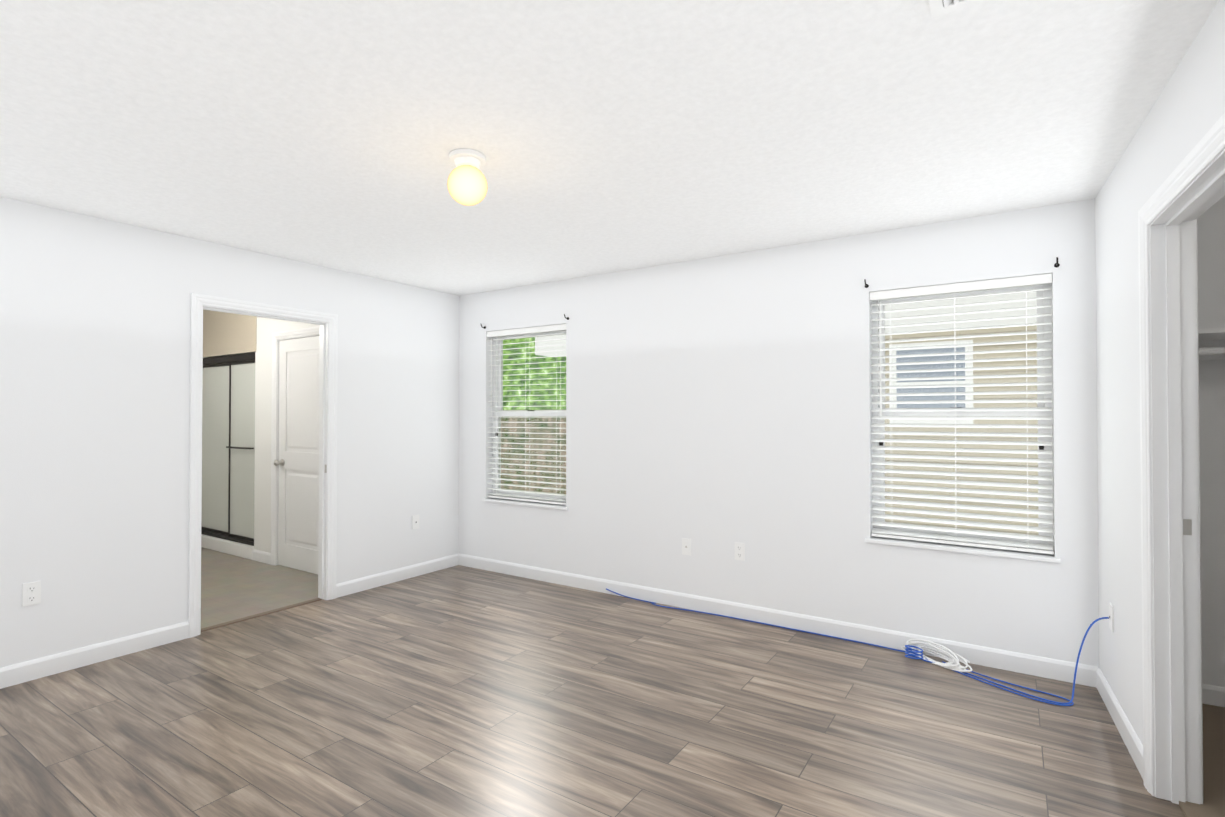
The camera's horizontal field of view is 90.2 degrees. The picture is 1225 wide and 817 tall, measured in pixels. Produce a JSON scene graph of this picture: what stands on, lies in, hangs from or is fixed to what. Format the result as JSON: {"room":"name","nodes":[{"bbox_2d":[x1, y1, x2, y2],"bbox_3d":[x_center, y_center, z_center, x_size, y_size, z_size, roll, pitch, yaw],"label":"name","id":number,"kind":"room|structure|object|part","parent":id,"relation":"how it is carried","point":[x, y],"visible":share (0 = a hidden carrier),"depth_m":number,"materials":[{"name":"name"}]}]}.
{"room":"empty bedroom","nodes":[
{"label":"empty bedroom","id":0,"kind":"room"},
{"bbox_2d":[0,197,458,667],"bbox_3d":[-2.649,0.174,3.720,0.100,2.440,4.428,0,-1,33],"label":"wall","id":1,"kind":"structure","parent":0,"point":[94,406],"depth_m":3.52,"materials":[{"name":"white paint"}]},
{"bbox_2d":[22,581,40,606],"bbox_3d":[-2.970,0.947,3.120,0.008,0.115,0.070,0,-1,33],"label":"outlet","id":2,"kind":"object","parent":1,"relation":"attached to","point":[31,593],"visible":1,"depth_m":3.12,"materials":[{"name":"white plastic"}]},
{"bbox_2d":[0,621,188,688],"bbox_3d":[-3.189,1.333,2.779,0.013,0.100,2.225,0,-1,33],"label":"baseboard","id":3,"kind":"structure","parent":1,"relation":"attached to","point":[38,668],"depth_m":3.31,"materials":[{"name":"white wood"}]},
{"bbox_2d":[188,293,337,637],"bbox_3d":[-2.362,0.348,4.156,0.138,2.100,0.965,0,-1,33],"label":"trim","id":4,"kind":"structure","parent":1,"relation":"attached to","point":[328,324],"depth_m":4.23,"materials":[{"name":"white wood"}]},
{"bbox_2d":[336,553,459,597],"bbox_3d":[-1.725,1.358,5.015,0.013,0.100,1.190,0,-1,33],"label":"baseboard","id":5,"kind":"structure","parent":1,"relation":"attached to","point":[380,579],"depth_m":4.95,"materials":[{"name":"white wood"}]},
{"bbox_2d":[412,515,418,529],"bbox_3d":[-1.654,0.955,5.131,0.010,0.115,0.070,0,-1,33],"label":"wall jack","id":6,"kind":"object","parent":1,"relation":"attached to","point":[415,521],"visible":1,"depth_m":5.13,"materials":[{"name":"white plastic"}]},
{"bbox_2d":[201,547,317,628],"bbox_3d":[-3.883,1.440,5.243,3.750,0.062,3.450,0,-1,33],"label":"floor","id":7,"kind":"structure","parent":0,"point":[233,587],"depth_m":4.78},
{"bbox_2d":[201,353,254,559],"bbox_3d":[-3.959,0.448,6.171,1.518,1.943,0.140,0,-1,33],"label":"shower enclosure","id":8,"kind":"object","parent":7,"relation":"on","point":[228,440],"visible":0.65,"depth_m":6.04,"materials":[{"name":"white glass"}]},
{"bbox_2d":[203,310,319,552],"bbox_3d":[-3.466,0.198,5.849,3.600,2.440,0.104,0,-1,33],"label":"wall","id":9,"kind":"structure","parent":0,"point":[267,328],"depth_m":5.67,"materials":[{"name":"white paint"}]},
{"bbox_2d":[253,549,270,564],"bbox_3d":[-3.298,1.350,4.294,1.630,0.100,2.300,0,-1,33],"label":"baseboard","id":10,"kind":"structure","parent":9,"relation":"attached to","point":[261,556],"depth_m":5.60,"materials":[{"name":"white wood"}]},
{"bbox_2d":[271,326,319,565],"bbox_3d":[-2.679,0.362,5.324,0.900,2.100,0.120,0,-1,33],"label":"door frame","id":11,"kind":"structure","parent":9,"relation":"attached to","point":[277,337],"depth_m":5.50,"materials":[{"name":"white wood"}]},
{"bbox_2d":[274,336,319,573],"bbox_3d":[-2.707,0.394,5.282,0.754,2.019,0.111,0,-1,33],"label":"bathroom door","id":12,"kind":"structure","parent":9,"relation":"in","point":[298,510],"depth_m":5.33,"materials":[{"name":"white paint"}]},
{"bbox_3d":[-2.977,0.483,5.437,0.064,0.064,0.076,0,-1,33],"label":"knob","id":13,"kind":"part","parent":12,"relation":"part of","materials":[{"name":"grey metal"}]},
{"bbox_2d":[0,565,1185,816],"bbox_3d":[-0.453,1.408,2.304,5.210,0.060,4.688,0,-1,33],"label":"floor","id":14,"kind":"structure","parent":0,"point":[460,691],"depth_m":2.67,"materials":[{"name":"brown laminate"}]},
{"bbox_2d":[201,598,323,631],"bbox_3d":[-2.369,1.395,4.148,0.055,0.007,0.825,0,-1,33],"label":"trim","id":15,"kind":"structure","parent":14,"relation":"on","point":[257,615],"depth_m":4.12,"materials":[{"name":"brown"}]},
{"bbox_2d":[606,589,1108,703],"bbox_3d":[1.099,1.175,3.695,2.949,0.435,0.319,0,-1,33],"label":"cord","id":16,"kind":"object","parent":14,"relation":"on","point":[908,649],"visible":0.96,"depth_m":3.35,"materials":[{"name":"blue plastic"}]},
{"bbox_2d":[906,639,958,666],"bbox_3d":[1.748,1.335,3.341,0.273,0.097,0.171,0,-1,33],"label":"cord","id":17,"kind":"object","parent":14,"relation":"on","point":[932,642],"visible":0.81,"depth_m":3.30,"materials":[{"name":"white plastic"}]},
{"bbox_2d":[901,646,965,671],"bbox_3d":[1.750,1.369,3.340,0.341,0.035,0.188,0,-1,33],"label":"cord","id":18,"kind":"object","parent":14,"relation":"on","point":[902,647],"visible":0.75,"depth_m":3.32,"materials":[{"name":"white plastic"}]},
{"bbox_2d":[907,641,957,665],"bbox_3d":[1.747,1.341,3.340,0.040,0.079,0.312,0,-1,-27],"label":"cord","id":19,"kind":"object","parent":18,"relation":"on","point":[913,642],"visible":0.73,"depth_m":3.32,"materials":[{"name":"white plastic"}]},
{"bbox_2d":[918,645,954,663],"bbox_3d":[1.760,1.345,3.324,0.192,0.071,0.114,0,-1,33],"label":"cord","id":20,"kind":"object","parent":18,"relation":"on","point":[953,662],"visible":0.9,"depth_m":3.35,"materials":[{"name":"white plastic"}]},
{"bbox_2d":[912,647,960,667],"bbox_3d":[1.762,1.362,3.336,0.256,0.041,0.156,0,-1,33],"label":"cord","id":21,"kind":"object","parent":14,"relation":"on","point":[936,653],"visible":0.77,"depth_m":3.34,"materials":[{"name":"white plastic"}]},
{"bbox_2d":[914,646,959,665],"bbox_3d":[1.770,1.356,3.333,0.235,0.060,0.148,0,-1,33],"label":"cord","id":22,"kind":"object","parent":14,"relation":"on","point":[935,649],"visible":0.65,"depth_m":3.38,"materials":[{"name":"white plastic"}]},
{"bbox_2d":[909,642,970,668],"bbox_3d":[1.776,1.343,3.329,0.063,0.072,0.346,0,-1,-26],"label":"cord","id":23,"kind":"object","parent":14,"relation":"on","point":[966,661],"visible":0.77,"depth_m":3.25,"materials":[{"name":"white plastic"}]},
{"bbox_2d":[911,644,971,671],"bbox_3d":[1.773,1.355,3.321,0.328,0.054,0.194,0,-1,33],"label":"cord","id":24,"kind":"object","parent":14,"relation":"on","point":[970,670],"visible":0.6,"depth_m":3.22,"materials":[{"name":"white plastic"}]},
{"bbox_2d":[925,658,1073,705],"bbox_3d":[1.926,1.377,3.084,0.640,0.016,0.249,0,-1,33],"label":"cord","id":25,"kind":"object","parent":14,"relation":"on","point":[1018,686],"visible":0.92,"depth_m":3.00,"materials":[{"name":"blue plastic"}]},
{"bbox_2d":[0,0,1218,295],"bbox_3d":[-0.984,-1.091,3.301,10.760,0.080,5.728,0,-1,33],"label":"ceiling","id":26,"kind":"structure","parent":0,"point":[606,136],"depth_m":2.24,"materials":[{"name":"white paint"}]},
{"bbox_2d":[447,149,487,205],"bbox_3d":[-0.608,-0.956,2.559,0.166,0.204,0.166,0,-1,33],"label":"flush-mount light","id":27,"kind":"object","parent":26,"relation":"attached to","point":[467,185],"visible":1,"depth_m":2.51,"materials":[{"name":"white glass"}]},
{"bbox_2d":[929,0,984,16],"bbox_3d":[0.921,-1.064,1.372,0.400,0.017,0.405,0,-1,33],"label":"ceiling vent","id":28,"kind":"object","parent":26,"relation":"in","point":[938,7],"visible":1,"depth_m":1.60,"materials":[{"name":"white plastic"}]},
{"bbox_2d":[459,196,1224,686],"bbox_3d":[1.319,0.176,3.904,6.538,2.440,0.226,0,-1,33],"label":"wall","id":29,"kind":"structure","parent":0,"point":[717,407],"depth_m":3.89,"materials":[{"name":"white paint"}]},
{"bbox_2d":[482,499,568,509],"bbox_3d":[-0.725,0.801,5.137,0.940,0.022,0.106,0,-1,33],"label":"window sill","id":30,"kind":"structure","parent":29,"relation":"attached to","point":[527,504],"depth_m":5.07,"materials":[{"name":"white wood"}]},
{"bbox_2d":[492,330,565,501],"bbox_3d":[-0.676,0.056,5.220,0.890,1.470,0.070,0,-1,33],"label":"window","id":31,"kind":"structure","parent":29,"relation":"in","point":[531,409],"depth_m":5.34,"materials":[{"name":"clear glass"}]},
{"bbox_2d":[487,324,565,504],"bbox_3d":[-0.722,0.050,5.149,0.886,1.456,0.074,0,-1,33],"label":"window blind","id":32,"kind":"object","parent":31,"relation":"attached to","point":[538,329],"visible":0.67,"depth_m":5.13,"materials":[{"name":"white plastic"}]},
{"bbox_3d":[-0.676,0.056,5.220,0.890,1.470,0.070,0,-1,33],"label":"left window sashes","id":33,"kind":"part","parent":31,"relation":"part of","materials":[{"name":"white plastic"}]},
{"bbox_2d":[682,538,690,555],"bbox_3d":[0.516,0.970,4.276,0.070,0.115,0.014,0,-1,33],"label":"outlet","id":34,"kind":"object","parent":29,"relation":"attached to","point":[686,546],"visible":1,"depth_m":4.28,"materials":[{"name":"white plastic"}]},
{"bbox_2d":[735,542,744,560],"bbox_3d":[0.847,0.953,4.064,0.070,0.115,0.008,0,-1,33],"label":"outlet","id":35,"kind":"object","parent":29,"relation":"attached to","point":[739,551],"visible":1,"depth_m":4.06,"materials":[{"name":"white plastic"}]},
{"bbox_2d":[460,554,1097,686],"bbox_3d":[0.510,1.350,4.278,4.560,0.100,0.013,0,-1,33],"label":"baseboard","id":36,"kind":"structure","parent":29,"relation":"attached to","point":[1061,670],"depth_m":3.81,"materials":[{"name":"white wood"}]},
{"bbox_2d":[872,283,1053,549],"bbox_3d":[1.968,0.036,3.489,0.890,1.470,0.070,0,-1,33],"label":"window","id":37,"kind":"structure","parent":29,"relation":"in","point":[961,399],"depth_m":3.43,"materials":[{"name":"clear glass"}]},
{"bbox_2d":[879,407,1043,449],"bbox_3d":[1.951,0.107,3.463,0.812,0.227,0.022,0,-1,33],"label":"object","id":38,"kind":"structure","parent":37,"relation":"attached to","point":[1040,447],"depth_m":3.45,"materials":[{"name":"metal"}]},
{"bbox_2d":[870,273,1053,553],"bbox_3d":[1.922,0.030,3.419,0.886,1.456,0.074,0,-1,33],"label":"window blind","id":39,"kind":"object","parent":37,"relation":"attached to","point":[1022,281],"visible":0.88,"depth_m":3.40,"materials":[{"name":"white plastic"}]},
{"bbox_3d":[1.968,0.036,3.489,0.890,1.470,0.070,0,-1,33],"label":"right window sashes","id":40,"kind":"part","parent":37,"relation":"part of","materials":[{"name":"white plastic"}]},
{"bbox_2d":[865,538,1060,562],"bbox_3d":[1.919,0.781,3.406,0.940,0.022,0.106,0,-1,33],"label":"window sill","id":41,"kind":"structure","parent":29,"relation":"attached to","point":[981,552],"depth_m":3.33,"materials":[{"name":"white wood"}]},
{"bbox_2d":[1054,257,1059,267],"bbox_3d":[2.275,-0.748,3.122,0.023,0.044,0.053,0,-1,33],"label":"hook","id":42,"kind":"object","parent":29,"relation":"attached to","point":[1056,264],"depth_m":3.14,"materials":[{"name":"brown metal"}]},
{"bbox_2d":[1198,327,1224,359],"bbox_3d":[3.214,-0.286,2.395,1.798,0.110,0.359,0,-1,30],"label":"closet shelf","id":43,"kind":"object","parent":29,"relation":"attached to","point":[1211,341],"depth_m":2.69,"materials":[{"name":"white"}]},
{"bbox_2d":[1202,684,1224,706],"bbox_3d":[3.289,1.330,2.536,1.770,0.100,0.126,0,-1,33],"label":"baseboard","id":44,"kind":"structure","parent":29,"relation":"attached to","point":[1213,695],"depth_m":2.80,"materials":[{"name":"white"}]},
{"bbox_2d":[1095,0,1224,744],"bbox_3d":[1.308,0.143,0.973,0.115,2.440,4.748,0,-1,30],"label":"wall","id":45,"kind":"structure","parent":0,"point":[1185,114],"depth_m":2.49,"materials":[{"name":"white paint"}]},
{"bbox_2d":[1109,602,1113,631],"bbox_3d":[2.261,0.946,2.769,0.010,0.115,0.070,0,-1,30],"label":"outlet","id":46,"kind":"object","parent":45,"relation":"attached to","point":[1111,616],"visible":0.98,"depth_m":2.75,"materials":[{"name":"white plastic"}]},
{"bbox_2d":[1096,667,1143,780],"bbox_3d":[1.248,1.313,0.983,0.013,0.100,4.728,0,-1,30],"label":"baseboard","id":47,"kind":"structure","parent":45,"relation":"attached to","point":[1131,740],"depth_m":2.56,"materials":[{"name":"white"}]},
{"bbox_2d":[1138,113,1224,803],"bbox_3d":[1.784,0.317,1.808,0.153,2.110,0.927,0,-1,30],"label":"trim","id":48,"kind":"structure","parent":45,"relation":"attached to","point":[1190,190],"depth_m":2.13,"materials":[{"name":"white wood"}]},
{"bbox_2d":[1179,704,1224,816],"bbox_3d":[2.587,1.385,1.228,1.958,0.062,3.178,0,-1,30],"label":"floor","id":49,"kind":"structure","parent":0,"point":[1213,805],"depth_m":2.32,"materials":[{"name":"brown"}]},
{"label":"outside","id":50,"kind":"structure","parent":0,"visible":0},
{"bbox_3d":[2.384,1.778,6.735,13.000,0.100,5.840,0,-1,33],"label":"ground","id":51,"kind":"structure","parent":50,"visible":0},
{"bbox_2d":[501,416,565,493],"bbox_3d":[-1.428,0.880,7.860,7.400,1.720,0.050,0,-1,33],"label":"fence","id":52,"kind":"object","parent":51,"relation":"on","point":[528,419],"depth_m":7.53,"materials":[{"name":"brown wood"}]},
{"bbox_2d":[503,337,565,409],"bbox_3d":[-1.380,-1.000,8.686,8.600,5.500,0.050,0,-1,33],"label":"tree","id":53,"kind":"object","parent":51,"relation":"on","point":[516,379],"depth_m":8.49,"materials":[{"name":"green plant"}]},
{"bbox_2d":[885,325,1037,534],"bbox_3d":[3.615,0.500,5.161,4.400,2.420,0.050,0,-1,33],"label":"house siding","id":54,"kind":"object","parent":51,"relation":"on","point":[981,380],"depth_m":5.37,"materials":[{"name":"beige plastic"}]},
{"bbox_2d":[535,291,1036,356],"bbox_3d":[2.324,-0.954,5.807,7.650,0.499,0.410,0,-1,33],"label":"roof eave","id":55,"kind":"object","parent":54,"relation":"attached to","point":[1002,305],"depth_m":5.22},
{"bbox_2d":[889,340,973,423],"bbox_3d":[2.904,-0.226,5.580,0.680,0.760,0.039,0,-1,33],"label":"trim","id":56,"kind":"structure","parent":54,"relation":"attached to","point":[969,381],"depth_m":5.54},
{"bbox_2d":[896,347,964,407],"bbox_3d":[2.909,-0.225,5.589,0.560,0.640,0.019,0,-1,33],"label":"glass","id":57,"kind":"object","parent":56,"relation":"in","point":[926,374],"depth_m":5.58,"materials":[{"name":"glass"}]}
]}

